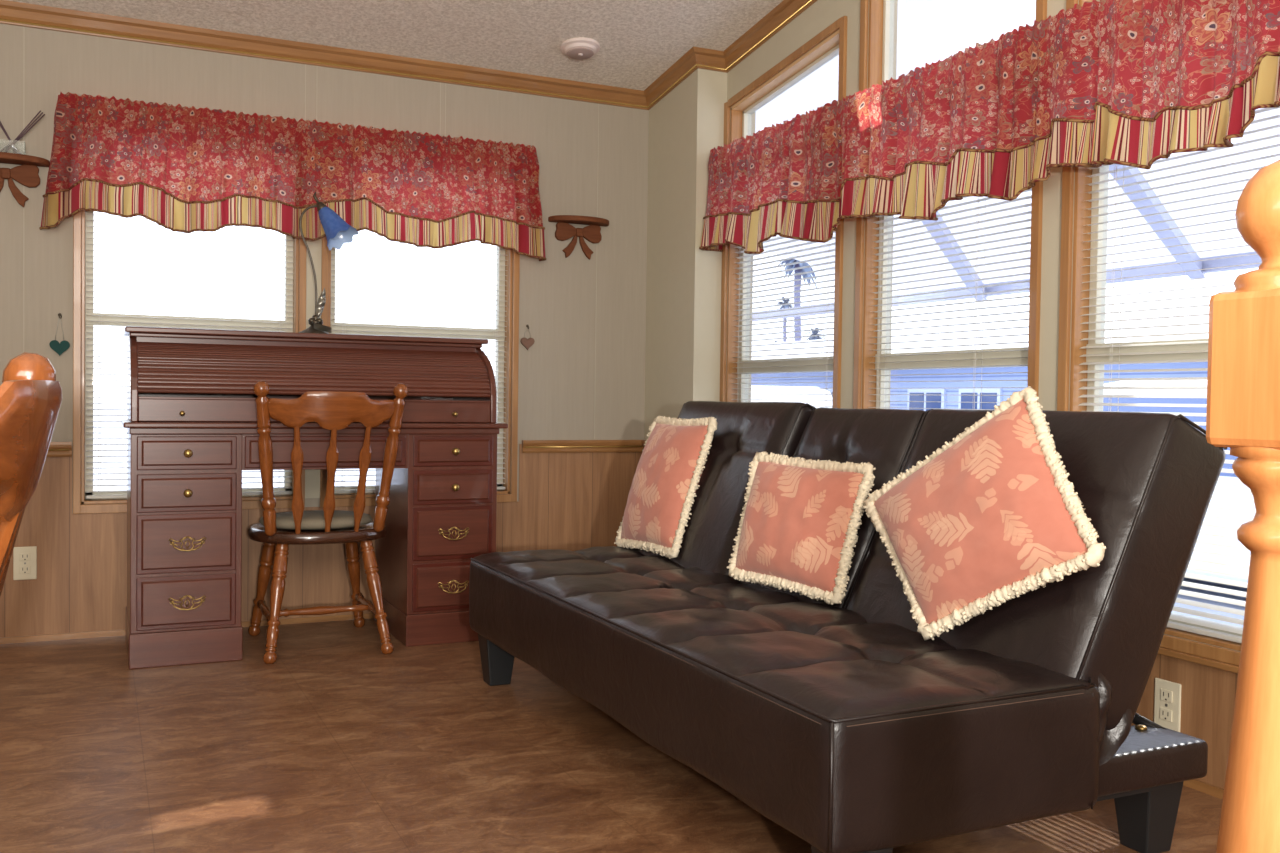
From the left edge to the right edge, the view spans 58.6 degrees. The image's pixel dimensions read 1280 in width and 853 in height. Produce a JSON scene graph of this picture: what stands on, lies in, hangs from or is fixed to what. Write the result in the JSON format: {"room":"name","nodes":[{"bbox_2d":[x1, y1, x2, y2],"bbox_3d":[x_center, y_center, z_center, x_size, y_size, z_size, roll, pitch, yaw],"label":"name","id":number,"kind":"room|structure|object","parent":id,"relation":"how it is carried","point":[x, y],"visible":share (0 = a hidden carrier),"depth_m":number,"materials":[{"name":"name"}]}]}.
{"room":"living room","nodes":[
{"label":"living room","id":0,"kind":"room"},
{"bbox_2d":[0,24,648,637],"bbox_3d":[-1.814,-0.352,4.290,4.530,2.243,0.126,0,2,-25],"label":"wall","id":1,"kind":"structure","parent":0,"point":[582,376],"depth_m":4.53,"materials":[{"name":"paint"}]},
{"bbox_2d":[0,152,49,206],"bbox_3d":[-2.208,-0.859,3.966,0.275,0.171,0.103,0,2,-25],"label":"wall shelf","id":2,"kind":"object","parent":1,"relation":"attached to","point":[26,174],"visible":1,"depth_m":4.01,"materials":[{"name":"brown wood"}]},
{"bbox_2d":[0,110,44,153],"bbox_3d":[-2.172,-1.027,3.982,0.170,0.166,0.040,0,2,-25],"label":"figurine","id":3,"kind":"object","parent":2,"relation":"on","point":[8,146],"visible":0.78,"depth_m":3.98,"materials":[{"name":"grey metal"}]},
{"bbox_2d":[13,546,36,579],"bbox_3d":[-2.190,0.487,4.063,0.074,0.118,0.010,0,2,-25],"label":"wall outlet","id":4,"kind":"object","parent":1,"relation":"attached to","point":[24,558],"visible":0.98,"depth_m":4.06,"materials":[{"name":"beige plastic"}]},
{"bbox_2d":[20,553,29,560],"bbox_3d":[-2.189,0.464,4.060,0.034,0.028,0.003,0,2,-25],"label":"socket","id":5,"kind":"object","parent":4,"relation":"attached to","point":[23,556],"depth_m":4.06,"materials":[{"name":"beige plastic"}]},
{"bbox_2d":[20,566,29,573],"bbox_3d":[-2.189,0.510,4.061,0.034,0.028,0.003,0,2,-25],"label":"socket","id":6,"kind":"object","parent":4,"relation":"attached to","point":[23,569],"depth_m":4.06,"materials":[{"name":"beige plastic"}]},
{"bbox_2d":[49,313,69,355],"bbox_3d":[-2.082,-0.330,4.093,0.066,0.156,0.015,0,2,-25],"label":"heart ornament","id":7,"kind":"object","parent":1,"relation":"attached to","point":[61,347],"visible":1,"depth_m":4.09,"materials":[{"name":"teal ceramic"}]},
{"bbox_2d":[0,613,373,643],"bbox_3d":[-1.866,0.760,4.226,4.146,0.022,0.008,0,2,-25],"label":"baseboard","id":8,"kind":"structure","parent":1,"relation":"attached to","point":[108,633],"depth_m":4.18,"materials":[{"name":"brown wood"}]},
{"bbox_2d":[73,210,306,513],"bbox_3d":[-1.695,-0.389,4.329,0.814,1.410,0.116,0,2,-25],"label":"window","id":9,"kind":"structure","parent":1,"relation":"in","point":[82,247],"depth_m":4.20,"materials":[{"name":"brown wood"}]},
{"bbox_2d":[86,212,293,498],"bbox_3d":[-1.689,-0.393,4.316,0.732,1.317,0.027,0,2,-25],"label":"window blind","id":10,"kind":"object","parent":9,"relation":"attached to","point":[278,492],"visible":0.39,"depth_m":4.23,"materials":[{"name":"white plastic"}]},
{"bbox_2d":[39,92,545,260],"bbox_3d":[-1.247,-0.938,4.401,1.901,0.484,0.134,0,2,-25],"label":"window valance","id":11,"kind":"object","parent":1,"relation":"attached to","point":[178,168],"visible":0.96,"depth_m":4.33,"materials":[{"name":"red fabric"}]},
{"bbox_2d":[46,440,643,456],"bbox_3d":[-1.855,0.082,4.203,4.144,0.054,0.022,0,2,-25],"label":"trim","id":12,"kind":"structure","parent":1,"relation":"attached to","point":[56,449],"depth_m":4.92,"materials":[{"name":"brown wood"}]},
{"bbox_2d":[0,0,812,109],"bbox_3d":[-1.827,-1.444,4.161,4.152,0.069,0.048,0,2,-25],"label":"trim","id":13,"kind":"structure","parent":1,"relation":"attached to","point":[10,10],"depth_m":4.41,"materials":[{"name":"brown wood"}]},
{"bbox_2d":[320,236,519,506],"bbox_3d":[-0.905,-0.387,4.703,0.816,1.410,0.116,0,2,-25],"label":"window","id":14,"kind":"structure","parent":1,"relation":"in","point":[508,299],"depth_m":4.82,"materials":[{"name":"brown wood"}]},
{"bbox_2d":[331,234,507,492],"bbox_3d":[-0.899,-0.391,4.690,0.734,1.317,0.027,0,2,-25],"label":"window blind","id":15,"kind":"object","parent":14,"relation":"attached to","point":[344,249],"visible":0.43,"depth_m":4.68,"materials":[{"name":"white plastic"}]},
{"bbox_2d":[520,325,534,349],"bbox_3d":[-0.478,-0.380,4.850,0.060,0.109,0.015,0,2,-25],"label":"heart ornament","id":16,"kind":"object","parent":1,"relation":"attached to","point":[527,343],"visible":1,"depth_m":4.84,"materials":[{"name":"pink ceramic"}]},
{"bbox_2d":[548,215,608,259],"bbox_3d":[-0.249,-0.810,4.895,0.275,0.171,0.103,0,2,-25],"label":"wall shelf","id":17,"kind":"object","parent":1,"relation":"attached to","point":[591,233],"visible":1,"depth_m":4.91,"materials":[{"name":"brown wood"}]},
{"bbox_2d":[8,0,782,90],"bbox_3d":[-0.208,-1.711,0.903,4.530,0.720,7.545,0,2,-25],"label":"ceiling","id":18,"kind":"structure","parent":0,"point":[638,40],"depth_m":4.32,"materials":[{"name":"white paint"}]},
{"bbox_2d":[560,37,599,59],"bbox_3d":[-0.238,-1.497,4.536,0.160,0.052,0.158,0,2,-25],"label":"smoke detector","id":19,"kind":"object","parent":18,"relation":"attached to","point":[579,48],"visible":1,"depth_m":4.50,"materials":[{"name":"plastic"}]},
{"bbox_2d":[0,618,1221,852],"bbox_3d":[-0.244,0.933,0.968,4.530,0.120,7.545,0,2,-25],"label":"floor","id":20,"kind":"structure","parent":0,"point":[338,744],"depth_m":2.75,"materials":[{"name":"wood"}]},
{"bbox_2d":[0,352,61,595],"bbox_3d":[-0.838,0.396,0.969,0.615,0.945,0.512,0,1,-17],"label":"dining chair","id":21,"kind":"object","parent":20,"relation":"on","point":[30,392],"visible":1,"depth_m":1.01,"materials":[{"name":"brown wood"}]},
{"bbox_2d":[121,326,507,668],"bbox_3d":[-1.189,0.222,4.176,1.289,1.118,0.574,0,2,-25],"label":"desk","id":22,"kind":"object","parent":20,"relation":"on","point":[191,423],"visible":0.99,"depth_m":3.94,"materials":[{"name":"brown wood"}]},
{"bbox_2d":[123,326,487,347],"bbox_3d":[-1.230,-0.324,4.260,1.269,0.032,0.357,0,2,-25],"label":"shelf","id":23,"kind":"object","parent":22,"relation":"attached to","point":[135,334],"depth_m":4.07,"materials":[{"name":"brown wood"}]},
{"bbox_2d":[298,192,357,333],"bbox_3d":[-1.170,-0.610,4.267,0.228,0.541,0.133,1,1,4],"label":"desk lamp","id":24,"kind":"object","parent":22,"relation":"on","point":[338,232],"visible":0.95,"depth_m":4.26,"materials":[{"name":"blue metal"}]},
{"bbox_2d":[247,381,407,663],"bbox_3d":[-1.143,0.316,4.067,0.512,0.945,0.615,0,2,-25],"label":"dining chair","id":25,"kind":"object","parent":20,"relation":"on","point":[333,411],"visible":1,"depth_m":3.89,"materials":[{"name":"brown wood"}]},
{"bbox_2d":[259,510,371,529],"bbox_3d":[-1.168,0.335,4.120,0.396,0.046,0.330,0,2,-25],"label":"seat cushion","id":26,"kind":"object","parent":25,"relation":"on","point":[313,519],"depth_m":4.02,"materials":[{"name":"grey fabric"}]},
{"bbox_2d":[469,401,1226,852],"bbox_3d":[0.307,0.385,2.924,0.961,0.896,2.005,0,2,-25],"label":"futon sofa","id":27,"kind":"object","parent":20,"relation":"on","point":[849,730],"visible":0.77,"depth_m":2.19,"materials":[{"name":"brown leather"}]},
{"bbox_2d":[614,416,717,558],"bbox_3d":[0.080,0.186,3.670,0.207,0.443,0.472,0,2,-25],"label":"throw pillow","id":28,"kind":"object","parent":27,"relation":"on","point":[670,466],"visible":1,"depth_m":3.56,"materials":[{"name":"pink fabric"}]},
{"bbox_2d":[633,401,813,575],"bbox_3d":[0.260,0.226,3.597,0.422,0.613,0.739,0,2,-25],"label":"backrest cushion","id":29,"kind":"object","parent":27,"relation":"on","point":[744,429],"depth_m":3.38,"materials":[{"name":"brown leather"}]},
{"bbox_2d":[727,451,875,604],"bbox_3d":[0.397,0.247,2.910,0.165,0.348,0.450,0,2,-37],"label":"throw pillow","id":30,"kind":"object","parent":27,"relation":"on","point":[800,520],"visible":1,"depth_m":2.83,"materials":[{"name":"pink fabric"}]},
{"bbox_2d":[740,407,927,607],"bbox_3d":[0.550,0.257,3.043,0.420,0.612,0.493,0,2,-25],"label":"backrest cushion","id":31,"kind":"object","parent":27,"relation":"on","point":[882,438],"depth_m":2.95,"materials":[{"name":"brown leather"}]},
{"bbox_2d":[863,386,1105,640],"bbox_3d":[0.680,0.178,2.388,0.210,0.528,0.719,0,2,-35],"label":"throw pillow","id":32,"kind":"object","parent":27,"relation":"on","point":[994,515],"visible":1,"depth_m":2.29,"materials":[{"name":"pink fabric"}]},
{"bbox_2d":[846,409,1225,729],"bbox_3d":[0.811,0.270,2.478,0.422,0.613,0.734,0,2,-25],"label":"backrest cushion","id":33,"kind":"object","parent":27,"relation":"on","point":[1146,482],"depth_m":2.17,"materials":[{"name":"brown leather"}]},
{"bbox_2d":[1206,160,1279,852],"bbox_3d":[0.478,0.343,0.858,0.089,1.085,0.089,0,2,-25],"label":"newel post","id":34,"kind":"object","parent":20,"relation":"on","point":[1243,411],"visible":1,"depth_m":0.84,"materials":[{"name":"orange wood"}]},
{"bbox_2d":[644,68,726,439],"bbox_3d":[0.184,-0.374,4.914,0.144,2.312,0.466,0,2,-25],"label":"wall","id":35,"kind":"structure","parent":0,"point":[682,344],"depth_m":4.77,"materials":[{"name":"beige paint"}]},
{"bbox_2d":[644,47,697,109],"bbox_3d":[0.127,-1.467,4.830,0.048,0.138,0.508,0,2,-25],"label":"trim","id":36,"kind":"structure","parent":35,"relation":"attached to","point":[687,61],"depth_m":4.82,"materials":[{"name":"brown wood"}]},
{"bbox_2d":[693,46,726,72],"bbox_3d":[0.288,-1.495,4.651,0.186,0.069,0.048,0,2,-25],"label":"trim","id":37,"kind":"structure","parent":35,"relation":"attached to","point":[709,57],"depth_m":4.65,"materials":[{"name":"brown wood"}]},
{"bbox_2d":[726,0,1240,788],"bbox_3d":[1.766,-0.534,1.874,0.126,2.825,7.545,0,2,-25],"label":"wall","id":38,"kind":"structure","parent":0,"point":[1208,694],"depth_m":3.12,"materials":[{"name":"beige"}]},
{"bbox_2d":[723,0,816,72],"bbox_3d":[1.807,-1.654,1.603,0.048,0.579,6.845,0,2,-25],"label":"trim","id":39,"kind":"structure","parent":38,"relation":"attached to","point":[785,9],"depth_m":4.41,"materials":[{"name":"brown wood"}]},
{"bbox_2d":[720,16,846,407],"bbox_3d":[0.561,-0.475,4.374,0.104,1.920,0.840,0,2,-25],"label":"window","id":40,"kind":"structure","parent":38,"relation":"in","point":[738,125],"depth_m":4.52,"materials":[{"name":"brown wood"}]},
{"bbox_2d":[732,231,835,407],"bbox_3d":[0.548,-0.272,4.374,0.027,1.425,0.750,0,2,-25],"label":"window blind","id":41,"kind":"object","parent":40,"relation":"attached to","point":[778,238],"visible":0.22,"depth_m":4.38,"materials":[{"name":"white plastic"}]},
{"bbox_2d":[853,0,1046,408],"bbox_3d":[0.961,-0.576,3.530,0.104,2.176,0.840,0,2,-25],"label":"window","id":42,"kind":"structure","parent":38,"relation":"in","point":[876,50],"depth_m":3.85,"materials":[{"name":"brown wood"}]},
{"bbox_2d":[868,188,1031,409],"bbox_3d":[0.946,-0.246,3.533,0.027,1.425,0.750,0,2,-25],"label":"window blind","id":43,"kind":"object","parent":42,"relation":"attached to","point":[978,200],"visible":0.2,"depth_m":3.50,"materials":[{"name":"white plastic"}]},
{"bbox_2d":[699,0,1279,253],"bbox_3d":[0.880,-0.850,3.407,0.146,0.482,2.834,0,2,-25],"label":"window valance","id":44,"kind":"object","parent":38,"relation":"attached to","point":[1133,83],"visible":1,"depth_m":3.08,"materials":[{"name":"red fabric"}]},
{"bbox_2d":[1057,0,1242,665],"bbox_3d":[1.355,-0.613,2.698,0.104,2.300,0.840,0,2,-25],"label":"window","id":45,"kind":"structure","parent":38,"relation":"in","point":[1068,280],"depth_m":3.04,"materials":[{"name":"brown wood"}]},
{"bbox_2d":[1079,107,1279,642],"bbox_3d":[1.339,-0.220,2.702,0.027,1.425,0.750,0,2,-25],"label":"window blind","id":46,"kind":"object","parent":45,"relation":"attached to","point":[1175,625],"visible":0.43,"depth_m":2.73,"materials":[{"name":"white plastic"}]},
{"bbox_2d":[1154,678,1181,731],"bbox_3d":[1.272,0.672,2.754,0.010,0.118,0.074,0,2,-25],"label":"wall outlet","id":47,"kind":"object","parent":38,"relation":"attached to","point":[1167,700],"visible":0.88,"depth_m":2.75,"materials":[{"name":"beige plastic"}]},
{"bbox_2d":[1160,707,1171,721],"bbox_3d":[1.269,0.695,2.753,0.003,0.028,0.034,0,2,-25],"label":"socket","id":48,"kind":"object","parent":47,"relation":"attached to","point":[1165,712],"depth_m":2.75,"materials":[{"name":"beige plastic"}]},
{"bbox_2d":[1160,689,1172,702],"bbox_3d":[1.270,0.649,2.752,0.003,0.028,0.034,0,2,-25],"label":"socket","id":49,"kind":"object","parent":47,"relation":"attached to","point":[1166,695],"depth_m":2.75,"materials":[{"name":"beige plastic"}]},
{"bbox_2d":[1157,647,1238,673],"bbox_3d":[0.900,0.519,3.533,0.028,0.015,2.705,0,2,-25],"label":"trim","id":50,"kind":"structure","parent":38,"relation":"attached to","point":[1221,665],"depth_m":2.66,"materials":[{"name":"brown wood"}]},
{"bbox_2d":[1183,779,1223,799],"bbox_3d":[1.786,0.873,1.669,0.008,0.022,6.839,0,2,-25],"label":"baseboard","id":51,"kind":"structure","parent":38,"relation":"attached to","point":[1209,789],"depth_m":2.65,"materials":[{"name":"brown wood"}]},
{"label":"outside","id":52,"kind":"structure","parent":0,"visible":0},
{"bbox_2d":[93,404,1246,626],"bbox_3d":[23.785,0.447,66.612,220.000,0.200,220.000,0,2,-25],"label":"ground","id":53,"kind":"structure","parent":52,"point":[95,406],"depth_m":22.65,"materials":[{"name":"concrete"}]},
{"bbox_2d":[776,296,793,341],"bbox_3d":[12.710,-6.007,100.149,2.385,10.756,2.061,0,2,-25],"label":"palm tree","id":54,"kind":"object","parent":53,"relation":"on","point":[786,300],"visible":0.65,"depth_m":99.90,"materials":[{"name":"blue plant"}]},
{"bbox_2d":[751,385,831,407],"bbox_3d":[1.424,0.337,16.622,1.780,1.850,4.400,0,2,-25],"label":"parked car","id":55,"kind":"object","parent":53,"relation":"on","point":[755,393],"visible":0.02,"depth_m":15.57,"materials":[{"name":"white paint"}]},
{"bbox_2d":[776,259,823,340],"bbox_3d":[8.424,-4.662,60.056,2.995,9.920,3.026,0,2,-25],"label":"palm tree","id":56,"kind":"object","parent":53,"relation":"on","point":[797,328],"visible":0.25,"depth_m":59.90,"materials":[{"name":"blue plant"}]},
{"bbox_2d":[804,328,826,339],"bbox_3d":[12.219,-3.532,80.067,2.509,6.787,1.788,0,2,-25],"label":"palm tree","id":57,"kind":"object","parent":53,"relation":"on","point":[816,331],"visible":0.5,"depth_m":79.80,"materials":[{"name":"blue plant"}]},
{"bbox_2d":[751,312,1208,410],"bbox_3d":[5.277,-0.209,19.646,5.650,2.900,21.600,0,2,-25],"label":"neighbor house","id":58,"kind":"structure","parent":53,"relation":"on","point":[948,398],"depth_m":15.96,"materials":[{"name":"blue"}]},
{"bbox_2d":[752,0,1279,321],"bbox_3d":[1.302,-0.295,8.355,4.562,3.516,17.000,0,2,-25],"label":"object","id":59,"kind":"object","parent":53,"relation":"on","point":[928,31],"visible":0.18,"depth_m":7.07,"materials":[{"name":"grey metal"}]},
{"bbox_2d":[1103,380,1255,582],"bbox_3d":[5.309,0.535,10.167,1.830,1.880,5.400,0,2,-25],"label":"van","id":60,"kind":"object","parent":53,"relation":"on","point":[1146,382],"visible":0.02,"depth_m":9.49,"materials":[{"name":"white paint"}]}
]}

